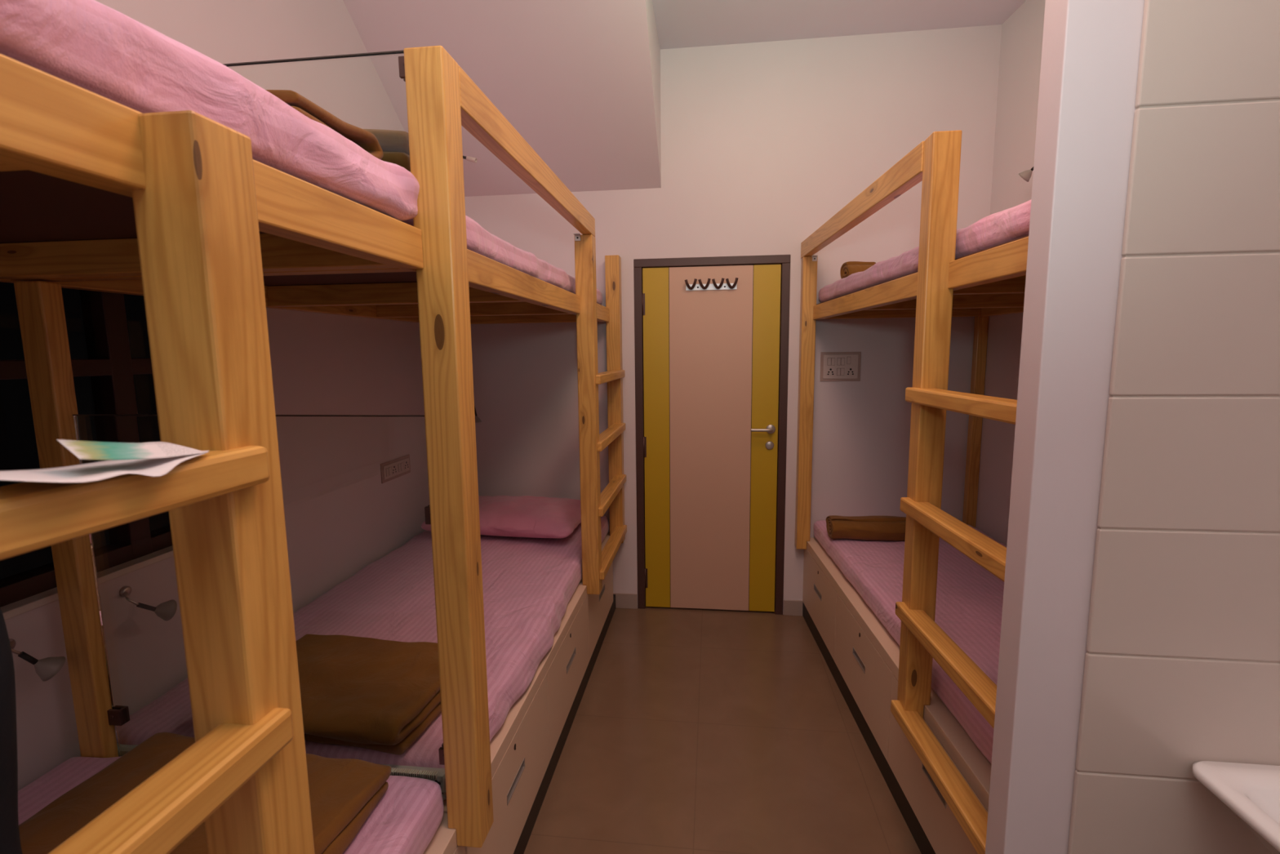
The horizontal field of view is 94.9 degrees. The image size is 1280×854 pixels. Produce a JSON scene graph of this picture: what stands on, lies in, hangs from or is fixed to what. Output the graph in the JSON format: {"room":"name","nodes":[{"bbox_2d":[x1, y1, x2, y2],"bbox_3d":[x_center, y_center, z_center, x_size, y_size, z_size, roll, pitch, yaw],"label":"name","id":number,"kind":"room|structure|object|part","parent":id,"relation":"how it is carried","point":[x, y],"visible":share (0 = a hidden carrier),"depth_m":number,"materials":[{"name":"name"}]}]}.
{"room":"dormitory","nodes":[
{"label":"dormitory","id":0,"kind":"room"},
{"bbox_2d":[4,0,424,791],"bbox_3d":[-1.588,-0.120,0.813,0.200,3.130,5.448,0,7,7],"label":"wall","id":1,"kind":"structure","parent":0,"point":[322,363],"depth_m":2.16,"materials":[{"name":"white paint"}]},
{"bbox_2d":[8,638,65,681],"bbox_3d":[-1.366,0.517,1.308,0.125,0.109,0.080,-2,7,-7],"label":"reading lamp","id":2,"kind":"object","parent":1,"relation":"attached to","point":[46,668],"visible":0.73,"depth_m":1.31,"materials":[{"name":"silver metal"}]},
{"bbox_3d":[-1.331,0.543,1.329,0.054,0.051,0.050,0,7,7],"label":"lamp shade","id":3,"kind":"part","parent":2,"relation":"part of","materials":[{"name":"beige plastic"}]},
{"bbox_2d":[0,281,157,620],"bbox_3d":[-1.526,-0.011,0.856,0.112,0.997,2.160,0,7,7],"label":"window","id":4,"kind":"structure","parent":1,"relation":"in","point":[108,335],"depth_m":1.52,"materials":[{"name":"black glass"}]},
{"bbox_3d":[-1.489,0.474,0.914,0.047,0.018,2.160,0,7,7],"label":"sill","id":5,"kind":"part","parent":4,"relation":"part of","materials":[{"name":"beige laminate"}]},
{"bbox_2d":[342,0,661,196],"bbox_3d":[-0.585,-1.605,2.802,1.293,0.707,0.914,0,7,7],"label":"wall","id":6,"kind":"structure","parent":0,"point":[579,81],"depth_m":2.72,"materials":[{"name":"white paint"}]},
{"bbox_2d":[462,155,477,162],"bbox_3d":[-0.911,-1.411,3.007,0.195,0.142,0.068,6,10,43],"label":"reading lamp","id":7,"kind":"object","parent":6,"relation":"attached to","point":[468,157],"visible":0.44,"depth_m":2.97,"materials":[{"name":"silver metal"}]},
{"bbox_2d":[524,606,921,853],"bbox_3d":[0.110,1.471,0.962,6.400,0.100,5.948,0,7,7],"label":"floor","id":8,"kind":"structure","parent":0,"point":[693,731],"depth_m":2.25,"materials":[{"name":"tile"}]},
{"bbox_2d":[422,813,465,853],"bbox_3d":[-1.028,1.260,0.451,1.008,0.472,2.040,0,7,7],"label":"storage unit","id":9,"kind":"object","parent":8,"relation":"on","point":[444,841],"visible":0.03,"depth_m":1.30,"materials":[{"name":"beige laminate"}]},
{"bbox_2d":[0,53,423,853],"bbox_3d":[-1.004,0.400,0.300,1.085,1.356,2.046,0,7,7],"label":"bunk bed","id":10,"kind":"object","parent":9,"relation":"on","point":[92,184],"visible":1,"depth_m":0.63,"materials":[{"name":"brown wood"}]},
{"bbox_2d":[0,608,22,853],"bbox_3d":[-0.737,0.311,0.566,0.194,1.080,0.149,0,7,7],"label":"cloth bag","id":11,"kind":"object","parent":10,"relation":"hanging from","point":[10,841],"visible":1,"depth_m":0.60,"materials":[{"name":"black"}]},
{"bbox_2d":[0,439,208,482],"bbox_3d":[-0.452,0.025,0.493,0.080,0.037,0.195,0,7,7],"label":"leaflet","id":12,"kind":"object","parent":10,"relation":"on","point":[153,459],"visible":1,"depth_m":0.50,"materials":[{"name":"white paper"}]},
{"bbox_2d":[0,0,419,221],"bbox_3d":[-1.048,-0.331,0.228,1.006,0.114,2.058,0,7,7],"label":"mattress","id":13,"kind":"object","parent":10,"relation":"on","point":[92,46],"visible":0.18,"depth_m":0.67,"materials":[{"name":"pink fabric"}]},
{"bbox_2d":[266,89,383,159],"bbox_3d":[-0.661,-0.520,1.031,0.301,0.060,0.279,0,7,3],"label":"blanket","id":14,"kind":"object","parent":13,"relation":"on","point":[366,140],"visible":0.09,"depth_m":0.99,"materials":[{"name":"brown fabric"}]},
{"bbox_3d":[-0.573,-0.222,0.161,0.045,0.076,2.034,0,7,7],"label":"rail","id":15,"kind":"part","parent":10,"relation":"part of","materials":[{"name":"brown wood"}]},
{"bbox_3d":[-0.467,0.349,0.704,0.078,1.344,0.078,0,7,7],"label":"post","id":16,"kind":"part","parent":10,"relation":"part of","materials":[{"name":"brown wood"}]},
{"bbox_2d":[17,756,444,853],"bbox_3d":[-1.034,0.968,0.413,0.960,0.112,2.013,0,7,7],"label":"mattress","id":17,"kind":"object","parent":9,"relation":"on","point":[406,818],"visible":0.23,"depth_m":1.26,"materials":[{"name":"pink fabric"}]},
{"bbox_2d":[18,732,391,853],"bbox_3d":[-0.906,0.791,1.042,0.642,0.075,0.625,1,7,11],"label":"blanket","id":18,"kind":"object","parent":17,"relation":"on","point":[344,793],"visible":0.51,"depth_m":1.19,"materials":[{"name":"brown fabric"}]},
{"bbox_3d":[-0.456,1.155,1.062,0.017,0.336,0.665,0,7,7],"label":"drawer","id":19,"kind":"part","parent":9,"relation":"part of","materials":[{"name":"beige laminate"}]},
{"bbox_2d":[443,532,615,853],"bbox_3d":[-0.773,0.994,2.523,1.008,0.472,2.160,0,7,7],"label":"storage unit","id":20,"kind":"object","parent":8,"relation":"on","point":[526,751],"visible":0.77,"depth_m":2.00,"materials":[{"name":"beige laminate"}]},
{"bbox_2d":[0,45,626,848],"bbox_3d":[-0.749,-0.029,2.363,1.085,1.681,2.210,0,7,7],"label":"bunk bed","id":21,"kind":"object","parent":20,"relation":"on","point":[457,286],"visible":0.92,"depth_m":1.31,"materials":[{"name":"brown wood"}]},
{"bbox_3d":[-1.326,0.288,1.377,0.066,1.228,0.046,0,7,7],"label":"post","id":22,"kind":"part","parent":21,"relation":"part of","materials":[{"name":"brown wood"}]},
{"bbox_3d":[-1.271,-0.496,2.372,0.043,0.072,2.190,0,7,7],"label":"wall rail","id":23,"kind":"part","parent":21,"relation":"part of","materials":[{"name":"brown wood"}]},
{"bbox_2d":[72,413,446,794],"bbox_3d":[-0.857,0.407,1.345,0.876,0.874,0.031,0,7,7],"label":"glass panel","id":24,"kind":"object","parent":21,"relation":"attached to","point":[356,494],"visible":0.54,"depth_m":1.33,"materials":[{"name":"white"}]},
{"bbox_2d":[222,49,410,172],"bbox_3d":[-0.923,-0.626,1.221,0.986,0.226,0.031,0,7,7],"label":"glass panel","id":25,"kind":"object","parent":21,"relation":"attached to","point":[366,91],"visible":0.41,"depth_m":1.17,"materials":[{"name":"white"}]},
{"bbox_3d":[-0.398,0.108,1.255,0.078,1.681,0.078,0,7,7],"label":"post","id":26,"kind":"part","parent":21,"relation":"part of","materials":[{"name":"brown wood"}]},
{"bbox_2d":[402,215,602,304],"bbox_3d":[-0.809,-0.596,2.317,0.964,0.102,2.158,0,7,7],"label":"mattress","id":27,"kind":"object","parent":21,"relation":"on","point":[480,241],"visible":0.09,"depth_m":1.83,"materials":[{"name":"pink fabric"}]},
{"bbox_3d":[-0.301,-0.779,1.878,0.043,0.080,1.396,0,7,7],"label":"guard rail","id":28,"kind":"part","parent":21,"relation":"part of","materials":[{"name":"brown wood"}]},
{"bbox_3d":[-0.317,-0.491,2.249,0.045,0.076,2.048,0,7,7],"label":"rail","id":29,"kind":"part","parent":21,"relation":"part of","materials":[{"name":"brown wood"}]},
{"bbox_3d":[-0.229,-0.029,2.636,0.078,1.601,0.078,0,7,7],"label":"post","id":30,"kind":"part","parent":21,"relation":"part of","materials":[{"name":"brown wood"}]},
{"bbox_3d":[-0.141,-0.136,3.353,0.078,1.630,0.078,0,7,7],"label":"post","id":31,"kind":"part","parent":21,"relation":"part of","materials":[{"name":"brown wood"}]},
{"bbox_3d":[-0.373,1.069,1.736,0.017,0.336,0.685,0,7,7],"label":"drawer","id":32,"kind":"part","parent":20,"relation":"part of","materials":[{"name":"beige laminate"}]},
{"bbox_3d":[-0.372,1.042,1.733,0.017,0.032,0.158,0,7,7],"label":"handle","id":33,"kind":"part","parent":20,"relation":"part of","materials":[{"name":"silver metal"}]},
{"bbox_2d":[442,515,608,799],"bbox_3d":[-0.772,0.699,2.473,1.007,0.119,2.156,0,7,7],"label":"mattress","id":34,"kind":"object","parent":20,"relation":"on","point":[529,584],"visible":0.23,"depth_m":2.27,"materials":[{"name":"pink fabric"}]},
{"bbox_2d":[478,495,581,537],"bbox_3d":[-0.675,0.472,3.179,0.804,0.163,0.565,1,7,12],"label":"pillow","id":35,"kind":"object","parent":34,"relation":"on","point":[524,516],"visible":0.75,"depth_m":2.97,"materials":[{"name":"pink fabric"}]},
{"bbox_3d":[-0.290,0.982,2.411,0.017,0.336,0.679,0,7,7],"label":"drawer","id":36,"kind":"part","parent":20,"relation":"part of","materials":[{"name":"beige laminate"}]},
{"bbox_3d":[-0.289,0.955,2.407,0.017,0.032,0.158,0,7,7],"label":"handle","id":37,"kind":"part","parent":20,"relation":"part of","materials":[{"name":"silver metal"}]},
{"bbox_3d":[-0.208,0.895,3.084,0.017,0.336,0.682,0,7,7],"label":"drawer","id":38,"kind":"part","parent":20,"relation":"part of","materials":[{"name":"beige laminate"}]},
{"bbox_3d":[-0.206,0.868,3.080,0.017,0.032,0.158,0,7,7],"label":"handle","id":39,"kind":"part","parent":20,"relation":"part of","materials":[{"name":"black metal"}]},
{"bbox_2d":[802,537,991,853],"bbox_3d":[1.324,1.011,2.210,0.893,0.472,2.342,0,7,3],"label":"storage unit","id":40,"kind":"object","parent":8,"relation":"on","point":[862,657],"visible":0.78,"depth_m":2.12,"materials":[{"name":"beige laminate"}]},
{"bbox_3d":[0.931,0.859,3.054,0.017,0.032,0.159,0,7,3],"label":"handle","id":41,"kind":"part","parent":40,"relation":"part of","materials":[{"name":"silver metal"}]},
{"bbox_3d":[0.933,0.886,3.057,0.017,0.336,0.665,0,7,3],"label":"drawer","id":42,"kind":"part","parent":40,"relation":"part of","materials":[{"name":"beige laminate"}]},
{"bbox_3d":[0.895,0.945,2.384,0.017,0.032,0.159,0,7,3],"label":"handle","id":43,"kind":"part","parent":40,"relation":"part of","materials":[{"name":"silver metal"}]},
{"bbox_3d":[0.897,0.972,2.388,0.017,0.336,0.684,0,7,3],"label":"drawer","id":44,"kind":"part","parent":40,"relation":"part of","materials":[{"name":"beige laminate"}]},
{"bbox_2d":[813,520,1006,764],"bbox_3d":[1.346,0.698,2.305,0.850,0.118,2.031,0,7,3],"label":"mattress","id":45,"kind":"object","parent":40,"relation":"on","point":[969,602],"visible":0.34,"depth_m":2.26,"materials":[{"name":"pink fabric"}]},
{"bbox_2d":[826,515,906,541],"bbox_3d":[1.195,0.503,2.956,0.481,0.116,0.156,0,7,5],"label":"blanket","id":46,"kind":"object","parent":45,"relation":"on","point":[855,527],"visible":0.79,"depth_m":2.91,"materials":[{"name":"brown fabric"}]},
{"bbox_2d":[795,129,1028,853],"bbox_3d":[1.279,-0.007,2.117,0.969,1.697,2.269,0,7,3],"label":"bunk bed","id":47,"kind":"object","parent":40,"relation":"on","point":[982,284],"visible":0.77,"depth_m":1.67,"materials":[{"name":"brown wood"}]},
{"bbox_3d":[0.911,-0.111,3.231,0.074,1.599,0.074,0,7,7],"label":"post","id":48,"kind":"part","parent":47,"relation":"part of","materials":[{"name":"brown wood"}]},
{"bbox_3d":[0.847,-0.852,2.399,0.043,0.082,1.542,0,7,3],"label":"guard rail","id":49,"kind":"part","parent":47,"relation":"part of","materials":[{"name":"brown wood"}]},
{"bbox_3d":[0.890,-0.478,2.102,0.045,0.072,2.203,0,7,3],"label":"rail","id":50,"kind":"part","parent":47,"relation":"part of","materials":[{"name":"brown wood"}]},
{"bbox_2d":[818,200,1031,302],"bbox_3d":[1.328,-0.586,2.152,0.866,0.097,2.007,0,7,3],"label":"mattress","id":51,"kind":"object","parent":47,"relation":"on","point":[1011,224],"visible":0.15,"depth_m":1.60,"materials":[{"name":"pink fabric"}]},
{"bbox_2d":[840,261,875,278],"bbox_3d":[1.075,-0.765,2.883,0.150,0.089,0.115,-1,7,-4],"label":"blanket","id":52,"kind":"object","parent":51,"relation":"on","point":[849,268],"visible":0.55,"depth_m":2.85,"materials":[{"name":"brown fabric"}]},
{"bbox_3d":[0.830,0.043,1.700,0.074,1.682,0.074,0,7,7],"label":"post","id":53,"kind":"part","parent":47,"relation":"part of","materials":[{"name":"brown wood"}]},
{"bbox_3d":[1.795,0.029,3.151,0.052,1.228,0.050,0,7,7],"label":"post","id":54,"kind":"part","parent":47,"relation":"part of","materials":[{"name":"brown wood"}]},
{"bbox_3d":[1.733,-0.474,2.002,0.042,0.068,2.208,0,7,3],"label":"wall rail","id":55,"kind":"part","parent":47,"relation":"part of","materials":[{"name":"brown wood"}]},
{"bbox_3d":[0.859,1.032,1.703,0.017,0.032,0.159,0,7,3],"label":"handle","id":56,"kind":"part","parent":40,"relation":"part of","materials":[{"name":"black metal"}]},
{"bbox_3d":[0.861,1.059,1.706,0.017,0.336,0.688,0,7,3],"label":"drawer","id":57,"kind":"part","parent":40,"relation":"part of","materials":[{"name":"beige laminate"}]},
{"bbox_2d":[464,24,1001,614],"bbox_3d":[0.491,-0.469,3.381,3.750,3.130,0.200,0,7,7],"label":"wall","id":58,"kind":"structure","parent":0,"point":[763,144],"depth_m":3.19,"materials":[{"name":"white paint"}]},
{"bbox_2d":[474,404,481,422],"bbox_3d":[-0.978,-0.134,3.411,0.071,0.207,0.206,-5,8,-28],"label":"reading lamp","id":59,"kind":"object","parent":58,"relation":"attached to","point":[477,420],"visible":0.37,"depth_m":3.35,"materials":[{"name":"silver metal"}]},
{"bbox_3d":[-0.932,-0.043,3.359,0.052,0.040,0.053,0,7,7],"label":"lamp shade","id":60,"kind":"part","parent":59,"relation":"part of","materials":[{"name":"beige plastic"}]},
{"bbox_2d":[613,592,637,608],"bbox_3d":[-0.089,1.048,3.541,0.145,0.092,0.010,0,7,7],"label":"baseboard","id":61,"kind":"structure","parent":58,"relation":"attached to","point":[622,600],"depth_m":3.54,"materials":[{"name":"beige tile"}]},
{"bbox_2d":[633,254,791,614],"bbox_3d":[0.405,0.076,3.392,0.857,2.048,0.179,0,7,7],"label":"door","id":62,"kind":"structure","parent":58,"relation":"in","point":[712,366],"depth_m":3.36,"materials":[{"name":"multicoloured paint"}]},
{"bbox_2d":[684,277,737,290],"bbox_3d":[0.392,-0.787,3.233,0.292,0.060,0.047,0,7,7],"label":"coat hook rack","id":63,"kind":"object","parent":62,"relation":"attached to","point":[708,286],"visible":1,"depth_m":3.24,"materials":[{"name":"grey metal"}]},
{"bbox_3d":[0.395,-0.777,3.256,0.281,0.034,0.004,0,7,7],"label":"mounting plate","id":64,"kind":"part","parent":63,"relation":"part of","materials":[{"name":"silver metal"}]},
{"bbox_3d":[0.689,0.015,3.291,0.141,0.052,0.065,0,7,7],"label":"handle","id":65,"kind":"part","parent":62,"relation":"part of","materials":[{"name":"silver metal"}]},
{"bbox_2d":[783,600,803,615],"bbox_3d":[0.892,1.053,3.421,0.109,0.092,0.010,0,7,7],"label":"baseboard","id":66,"kind":"structure","parent":58,"relation":"attached to","point":[791,607],"depth_m":3.42,"materials":[{"name":"beige tile"}]},
{"bbox_2d":[819,351,861,381],"bbox_3d":[1.098,-0.331,3.217,0.213,0.160,0.012,0,7,7],"label":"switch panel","id":67,"kind":"object","parent":58,"relation":"attached to","point":[834,366],"visible":1,"depth_m":3.21,"materials":[{"name":"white plastic"}]},
{"bbox_2d":[827,357,831,364],"bbox_3d":[1.037,-0.358,3.216,0.020,0.040,0.004,0,7,7],"label":"switch","id":68,"kind":"object","parent":67,"relation":"attached to","point":[828,358],"depth_m":3.21,"materials":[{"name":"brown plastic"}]},
{"bbox_2d":[826,368,834,375],"bbox_3d":[1.045,-0.302,3.223,0.042,0.042,0.002,0,7,7],"label":"socket","id":69,"kind":"object","parent":67,"relation":"attached to","point":[829,371],"depth_m":3.22,"materials":[{"name":"white plastic"}]},
{"bbox_2d":[831,357,835,364],"bbox_3d":[1.057,-0.358,3.214,0.020,0.040,0.004,0,7,7],"label":"switch","id":70,"kind":"object","parent":67,"relation":"attached to","point":[833,359],"depth_m":3.21,"materials":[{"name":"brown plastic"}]},
{"bbox_2d":[836,368,840,375],"bbox_3d":[1.088,-0.302,3.217,0.020,0.040,0.004,0,7,7],"label":"switch","id":71,"kind":"object","parent":67,"relation":"attached to","point":[838,370],"depth_m":3.22,"materials":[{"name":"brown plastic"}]},
{"bbox_2d":[836,357,840,364],"bbox_3d":[1.087,-0.358,3.210,0.020,0.040,0.004,0,7,7],"label":"switch","id":72,"kind":"object","parent":67,"relation":"attached to","point":[838,359],"depth_m":3.21,"materials":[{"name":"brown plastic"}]},
{"bbox_2d":[840,368,844,375],"bbox_3d":[1.108,-0.302,3.215,0.020,0.040,0.004,0,7,7],"label":"switch","id":73,"kind":"object","parent":67,"relation":"attached to","point":[842,369],"depth_m":3.21,"materials":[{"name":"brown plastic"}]},
{"bbox_2d":[840,357,844,364],"bbox_3d":[1.107,-0.358,3.208,0.020,0.040,0.004,0,7,7],"label":"switch","id":74,"kind":"object","parent":67,"relation":"attached to","point":[842,359],"depth_m":3.21,"materials":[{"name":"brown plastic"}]},
{"bbox_2d":[846,356,850,364],"bbox_3d":[1.139,-0.363,3.203,0.020,0.040,0.004,0,7,7],"label":"switch","id":75,"kind":"object","parent":67,"relation":"attached to","point":[848,358],"depth_m":3.20,"materials":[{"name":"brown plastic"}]},
{"bbox_2d":[846,368,854,375],"bbox_3d":[1.151,-0.302,3.211,0.042,0.042,0.002,0,7,7],"label":"socket","id":76,"kind":"object","parent":67,"relation":"attached to","point":[850,371],"depth_m":3.21,"materials":[{"name":"white plastic"}]},
{"bbox_2d":[652,0,1026,48],"bbox_3d":[0.163,-1.719,0.443,4.000,0.100,5.748,0,7,7],"label":"ceiling","id":77,"kind":"structure","parent":0,"point":[680,24],"depth_m":2.85,"materials":[{"name":"white paint"}]},
{"bbox_2d":[975,0,1045,545],"bbox_3d":[1.914,-0.104,0.396,0.469,3.130,5.482,0,7,2],"label":"wall","id":78,"kind":"structure","parent":0,"point":[1022,33],"depth_m":2.88,"materials":[{"name":"white paint"}]},
{"bbox_2d":[1018,166,1033,182],"bbox_3d":[1.722,-1.117,2.525,0.055,0.106,0.160,-8,10,-44],"label":"reading lamp","id":79,"kind":"object","parent":78,"relation":"attached to","point":[1026,175],"visible":0.53,"depth_m":2.55,"materials":[{"name":"silver metal"}]},
{"bbox_2d":[985,0,1144,853],"bbox_3d":[1.298,-0.158,0.870,1.336,3.130,0.066,0,7,7],"label":"wall","id":80,"kind":"structure","parent":0,"point":[1091,50],"depth_m":0.94,"materials":[{"name":"white paint"}]},
{"bbox_2d":[1067,0,1279,853],"bbox_3d":[1.343,-0.152,0.826,1.235,3.126,0.010,0,7,7],"label":"wall tiles","id":81,"kind":"object","parent":80,"relation":"attached to","point":[1182,664],"depth_m":0.91,"materials":[{"name":"beige tile"}]},
{"bbox_2d":[1191,760,1279,853],"bbox_3d":[1.104,0.827,0.739,0.480,0.509,0.472,0,7,7],"label":"basin","id":82,"kind":"object","parent":80,"relation":"attached to","point":[1251,792],"visible":1,"depth_m":0.90,"materials":[{"name":"white ceramic"}]}
]}

